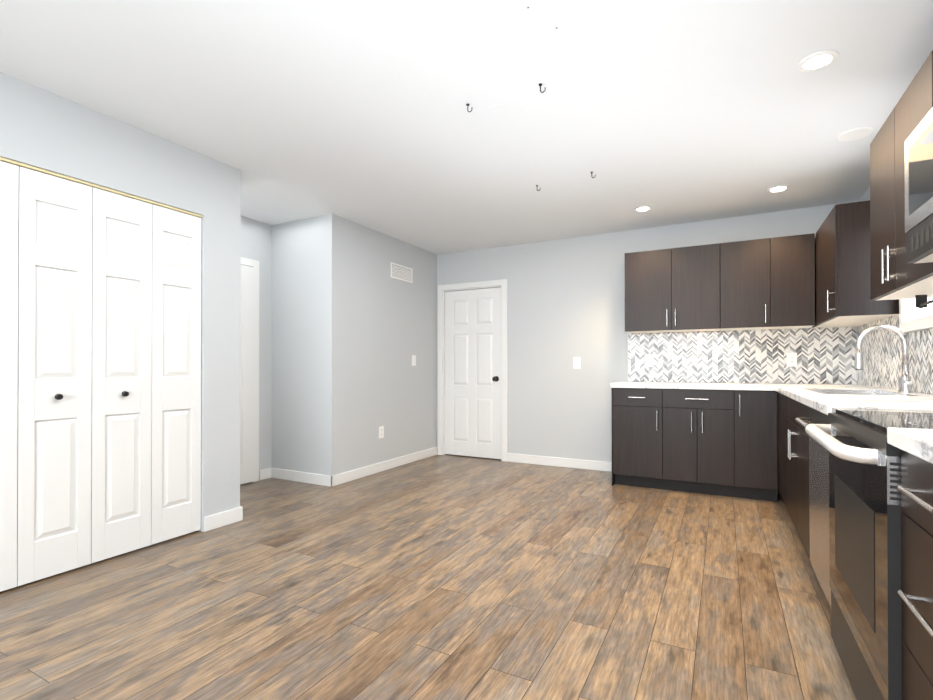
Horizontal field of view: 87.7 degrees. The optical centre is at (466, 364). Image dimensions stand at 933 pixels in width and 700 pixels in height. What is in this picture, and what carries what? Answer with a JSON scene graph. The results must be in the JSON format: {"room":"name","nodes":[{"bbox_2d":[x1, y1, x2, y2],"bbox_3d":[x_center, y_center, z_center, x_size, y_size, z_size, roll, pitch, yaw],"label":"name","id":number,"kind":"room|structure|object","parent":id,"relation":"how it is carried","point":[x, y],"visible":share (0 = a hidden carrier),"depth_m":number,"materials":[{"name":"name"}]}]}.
{"room":"kitchen","nodes":[
{"label":"kitchen","id":0,"kind":"room"},
{"bbox_2d":[0,72,240,531],"bbox_3d":[-3.062,-0.146,1.524,0.890,2.440,4.680,0,0,28],"label":"wall","id":1,"kind":"structure","parent":0,"point":[40,128],"depth_m":3.09,"materials":[{"name":"grey paint"}]},
{"bbox_2d":[0,161,201,591],"bbox_3d":[-2.007,0.056,2.605,0.060,2.018,1.231,0,0,28],"label":"closet door","id":2,"kind":"structure","parent":1,"relation":"in","point":[100,374],"depth_m":2.61,"materials":[{"name":"white wood"}]},
{"bbox_2d":[0,157,201,217],"bbox_3d":[-2.019,-0.963,2.617,0.040,0.013,1.236,0,0,28],"label":"door track","id":3,"kind":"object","parent":1,"relation":"attached to","point":[19,164],"depth_m":2.61,"materials":[{"name":"gold"}]},
{"bbox_2d":[210,506,242,521],"bbox_3d":[-1.960,1.036,3.589,0.903,0.095,0.013,0,0,28],"label":"baseboard","id":4,"kind":"structure","parent":1,"relation":"attached to","point":[236,514],"depth_m":3.31,"materials":[{"name":"white wood"}]},
{"bbox_2d":[240,216,271,484],"bbox_3d":[-2.822,-0.139,3.059,0.120,2.440,7.620,0,0,28],"label":"wall","id":5,"kind":"structure","parent":0,"point":[256,239],"depth_m":4.62,"materials":[{"name":"grey paint"}]},
{"bbox_2d":[240,265,253,483],"bbox_3d":[-2.144,0.087,4.182,0.020,1.975,0.712,0,0,28],"label":"hall door","id":6,"kind":"structure","parent":5,"relation":"in","point":[246,359],"depth_m":4.43,"materials":[{"name":"white wood"}]},
{"bbox_2d":[241,257,258,481],"bbox_3d":[-2.149,0.057,4.185,0.016,2.060,0.850,0,0,28],"label":"door frame","id":7,"kind":"structure","parent":5,"relation":"attached to","point":[244,261],"depth_m":4.53,"materials":[{"name":"white wood"}]},
{"bbox_2d":[271,214,436,475],"bbox_3d":[-1.096,-0.127,5.371,0.770,2.440,1.920,0,0,28],"label":"wall","id":8,"kind":"structure","parent":0,"point":[354,326],"depth_m":4.64,"materials":[{"name":"grey paint"}]},
{"bbox_2d":[269,468,328,485],"bbox_3d":[-1.557,1.041,4.516,0.750,0.095,0.013,0,0,28],"label":"baseboard","id":9,"kind":"structure","parent":8,"relation":"attached to","point":[318,479],"depth_m":4.50,"materials":[{"name":"white wood"}]},
{"bbox_2d":[379,426,383,438],"bbox_3d":[-0.869,0.691,4.963,0.008,0.120,0.075,0,0,28],"label":"electrical outlet plate","id":10,"kind":"object","parent":8,"relation":"attached to","point":[381,429],"depth_m":4.96,"materials":[{"name":"white plastic"}]},
{"bbox_2d":[329,447,437,486],"bbox_3d":[-0.781,1.044,5.123,0.013,0.095,1.813,0,0,28],"label":"baseboard","id":11,"kind":"structure","parent":8,"relation":"attached to","point":[334,480],"depth_m":4.92,"materials":[{"name":"white wood"}]},
{"bbox_2d":[391,262,412,282],"bbox_3d":[-0.698,-0.998,5.289,0.012,0.160,0.400,0,0,28],"label":"air vent","id":12,"kind":"object","parent":8,"relation":"in","point":[401,272],"visible":1,"depth_m":5.28,"materials":[{"name":"white metal"}]},
{"bbox_2d":[412,355,415,365],"bbox_3d":[-0.592,-0.047,5.488,0.012,0.120,0.075,0,0,28],"label":"switch plate","id":13,"kind":"object","parent":8,"relation":"attached to","point":[413,356],"depth_m":5.48,"materials":[{"name":"white plastic"}]},
{"bbox_2d":[0,454,856,699],"bbox_3d":[-0.653,1.105,1.839,5.250,0.060,7.900,0,0,28],"label":"floor","id":14,"kind":"structure","parent":0,"point":[447,577],"depth_m":2.20,"materials":[{"name":"brown wood"}]},
{"bbox_2d":[611,388,662,488],"bbox_3d":[1.632,0.650,4.534,0.428,0.878,0.597,0,0,28],"label":"base cabinet","id":15,"kind":"object","parent":14,"relation":"on","point":[637,413],"depth_m":4.27,"materials":[{"name":"brown wood"}]},
{"bbox_2d":[663,389,734,496],"bbox_3d":[2.060,0.648,4.307,0.540,0.878,0.597,0,0,28],"label":"base cabinet","id":16,"kind":"object","parent":14,"relation":"on","point":[719,442],"depth_m":4.04,"materials":[{"name":"brown wood"}]},
{"bbox_2d":[611,381,770,390],"bbox_3d":[1.973,0.188,4.327,1.230,0.040,0.647,0,0,28],"label":"countertop","id":17,"kind":"structure","parent":16,"relation":"on","point":[651,385],"depth_m":4.09,"materials":[{"name":"stone"}]},
{"bbox_2d":[735,390,777,501],"bbox_3d":[2.431,0.647,4.111,0.300,0.878,0.597,0,0,28],"label":"base cabinet","id":18,"kind":"object","parent":14,"relation":"on","point":[756,412],"depth_m":3.85,"materials":[{"name":"brown wood"}]},
{"bbox_2d":[778,393,808,524],"bbox_3d":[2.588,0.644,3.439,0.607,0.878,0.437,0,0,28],"label":"base cabinet","id":19,"kind":"object","parent":14,"relation":"on","point":[793,453],"depth_m":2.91,"materials":[{"name":"brown wood"}]},
{"bbox_2d":[791,384,846,384],"bbox_3d":[2.809,0.185,3.886,0.360,0.040,0.647,0,0,28],"label":"countertop","id":20,"kind":"structure","parent":19,"relation":"on","point":[791,384],"depth_m":4.05,"materials":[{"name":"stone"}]},
{"bbox_2d":[771,383,932,414],"bbox_3d":[2.307,0.181,2.942,0.636,0.040,2.786,0,0,28],"label":"countertop","id":21,"kind":"structure","parent":19,"relation":"on","point":[824,403],"depth_m":2.25,"materials":[{"name":"stone"}]},
{"bbox_2d":[804,388,917,395],"bbox_3d":[2.278,0.269,2.861,0.392,0.222,0.732,0,0,28],"label":"sink","id":22,"kind":"object","parent":21,"relation":"in","point":[853,391],"visible":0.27,"depth_m":3.12,"materials":[{"name":"silver metal"}]},
{"bbox_2d":[854,325,912,392],"bbox_3d":[2.417,-0.036,2.817,0.265,0.391,0.094,0,0,28],"label":"faucet","id":23,"kind":"object","parent":21,"relation":"on","point":[905,382],"visible":1,"depth_m":2.79,"materials":[{"name":"silver metal"}]},
{"bbox_2d":[795,407,830,606],"bbox_3d":[1.793,0.640,2.030,0.656,0.872,0.600,0,0,28],"label":"dishwasher","id":24,"kind":"object","parent":14,"relation":"on","point":[819,500],"visible":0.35,"depth_m":2.16,"materials":[{"name":"silver metal"}]},
{"bbox_2d":[805,408,932,699],"bbox_3d":[1.436,0.543,1.393,0.712,1.060,0.754,0,0,28],"label":"range","id":25,"kind":"object","parent":14,"relation":"on","point":[865,511],"visible":0.79,"depth_m":1.37,"materials":[{"name":"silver metal"}]},
{"bbox_2d":[897,450,932,699],"bbox_3d":[1.062,0.630,0.593,0.644,0.878,0.997,0,0,28],"label":"base cabinet","id":26,"kind":"object","parent":14,"relation":"on","point":[915,488],"visible":0.88,"depth_m":1.06,"materials":[{"name":"brown wood"}]},
{"bbox_2d":[887,427,932,463],"bbox_3d":[1.069,0.169,0.593,0.632,0.040,0.999,0,0,28],"label":"countertop","id":27,"kind":"structure","parent":26,"relation":"on","point":[918,443],"depth_m":1.04,"materials":[{"name":"stone"}]},
{"bbox_2d":[0,0,932,253],"bbox_3d":[-0.653,-1.395,1.851,5.250,0.060,7.900,0,0,28],"label":"ceiling","id":28,"kind":"structure","parent":0,"point":[671,112],"depth_m":2.48,"materials":[{"name":"white paint"}]},
{"bbox_2d":[634,205,651,211],"bbox_3d":[1.525,-1.348,4.206,0.149,0.008,0.149,0,0,4],"label":"recessed light","id":29,"kind":"object","parent":28,"relation":"in","point":[640,208],"depth_m":4.20,"materials":[{"name":"white"}]},
{"bbox_2d":[767,185,789,191],"bbox_3d":[2.396,-1.350,3.734,0.149,0.008,0.149,0,0,4],"label":"recessed light","id":30,"kind":"object","parent":28,"relation":"in","point":[778,188],"depth_m":3.73,"materials":[{"name":"white"}]},
{"bbox_2d":[797,50,837,71],"bbox_3d":[1.573,-1.358,2.178,0.149,0.008,0.149,0,0,4],"label":"recessed light","id":31,"kind":"object","parent":28,"relation":"in","point":[818,60],"depth_m":2.17,"materials":[{"name":"white"}]},
{"bbox_2d":[836,127,872,141],"bbox_3d":[2.287,-1.355,2.865,0.170,0.008,0.170,0,0,28],"label":"cover plate","id":32,"kind":"object","parent":28,"relation":"attached to","point":[855,134],"visible":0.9,"depth_m":2.85,"materials":[{"name":"white plastic"}]},
{"bbox_2d":[437,202,855,487],"bbox_3d":[1.519,-0.129,5.001,4.200,2.440,0.130,0,0,28],"label":"wall","id":33,"kind":"structure","parent":0,"point":[565,301],"depth_m":5.02,"materials":[{"name":"grey paint"}]},
{"bbox_2d":[438,279,506,460],"bbox_3d":[0.080,0.064,5.746,0.910,2.060,0.116,0,0,28],"label":"door frame","id":34,"kind":"structure","parent":33,"relation":"attached to","point":[442,289],"depth_m":5.73,"materials":[{"name":"white wood"}]},
{"bbox_2d":[445,287,500,458],"bbox_3d":[0.060,0.099,5.706,0.750,1.967,0.110,0,0,28],"label":"back door","id":35,"kind":"structure","parent":33,"relation":"in","point":[473,373],"depth_m":5.72,"materials":[{"name":"white wood"}]},
{"bbox_2d":[507,453,611,471],"bbox_3d":[1.020,1.044,5.189,1.264,0.095,0.013,0,0,28],"label":"baseboard","id":36,"kind":"structure","parent":33,"relation":"attached to","point":[519,458],"depth_m":5.19,"materials":[{"name":"white wood"}]},
{"bbox_2d":[573,357,580,368],"bbox_3d":[1.163,-0.019,5.119,0.075,0.120,0.011,0,0,28],"label":"switch plate","id":37,"kind":"object","parent":33,"relation":"attached to","point":[576,362],"depth_m":5.12,"materials":[{"name":"white plastic"}]},
{"bbox_2d":[645,354,652,366],"bbox_3d":[1.797,-0.040,4.776,0.075,0.120,0.008,0,0,28],"label":"electrical outlet plate","id":38,"kind":"object","parent":33,"relation":"attached to","point":[648,357],"depth_m":4.77,"materials":[{"name":"white plastic"}]},
{"bbox_2d":[625,243,720,333],"bbox_3d":[1.919,-0.681,4.541,0.800,0.740,0.327,0,0,28],"label":"upper cabinet","id":39,"kind":"object","parent":33,"relation":"attached to","point":[674,289],"depth_m":4.38,"materials":[{"name":"brown wood"}]},
{"bbox_2d":[721,238,772,330],"bbox_3d":[2.436,-0.683,4.268,0.370,0.740,0.327,0,0,28],"label":"upper cabinet","id":40,"kind":"object","parent":33,"relation":"attached to","point":[762,284],"depth_m":4.12,"materials":[{"name":"brown wood"}]},
{"bbox_2d":[787,353,796,366],"bbox_3d":[2.830,-0.043,4.229,0.075,0.120,0.008,0,0,28],"label":"electrical outlet plate","id":41,"kind":"object","parent":33,"relation":"attached to","point":[791,359],"depth_m":4.23,"materials":[{"name":"white plastic"}]},
{"bbox_2d":[773,233,814,328],"bbox_3d":[2.735,-0.684,4.110,0.306,0.740,0.327,0,0,28],"label":"upper cabinet","id":42,"kind":"object","parent":33,"relation":"attached to","point":[793,256],"depth_m":3.96,"materials":[{"name":"brown wood"}]},
{"bbox_2d":[856,186,932,394],"bbox_3d":[1.540,-0.150,0.686,0.130,2.440,7.500,0,0,28],"label":"wall","id":43,"kind":"structure","parent":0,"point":[881,350],"depth_m":3.18,"materials":[{"name":"grey tile"}]},
{"bbox_2d":[812,200,898,327],"bbox_3d":[2.822,-0.686,3.628,0.364,0.740,1.096,0,0,28],"label":"upper cabinet","id":44,"kind":"object","parent":43,"relation":"attached to","point":[842,273],"visible":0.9,"depth_m":3.19,"materials":[{"name":"brown wood"}]},
{"bbox_2d":[870,60,932,299],"bbox_3d":[1.987,-0.719,2.009,0.327,0.790,0.827,0,0,28],"label":"upper cabinet","id":45,"kind":"object","parent":43,"relation":"attached to","point":[894,275],"depth_m":2.11,"materials":[{"name":"brown wood"}]},
{"bbox_2d":[915,295,932,307],"bbox_3d":[2.038,-0.290,2.131,0.040,0.062,0.252,0,0,28],"label":"towel holder","id":46,"kind":"object","parent":45,"relation":"attached to","point":[921,301],"visible":1,"depth_m":2.23,"materials":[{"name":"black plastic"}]},
{"bbox_2d":[899,298,932,333],"bbox_3d":[2.509,-0.581,2.687,0.044,0.780,0.760,0,0,28],"label":"window","id":47,"kind":"structure","parent":43,"relation":"in","point":[912,318],"depth_m":2.81,"materials":[{"name":"white"}]},
{"bbox_2d":[926,50,932,109],"bbox_3d":[1.703,-0.965,1.474,0.327,0.304,0.379,0,0,28],"label":"upper cabinet","id":48,"kind":"object","parent":43,"relation":"attached to","point":[929,61],"depth_m":1.73,"materials":[{"name":"brown wood"}]},
{"bbox_2d":[904,107,932,263],"bbox_3d":[1.579,-0.583,1.323,0.406,0.445,0.746,0,0,28],"label":"microwave","id":49,"kind":"object","parent":48,"relation":"attached to","point":[918,151],"visible":1,"depth_m":1.62,"materials":[{"name":"silver metal"}]}
]}

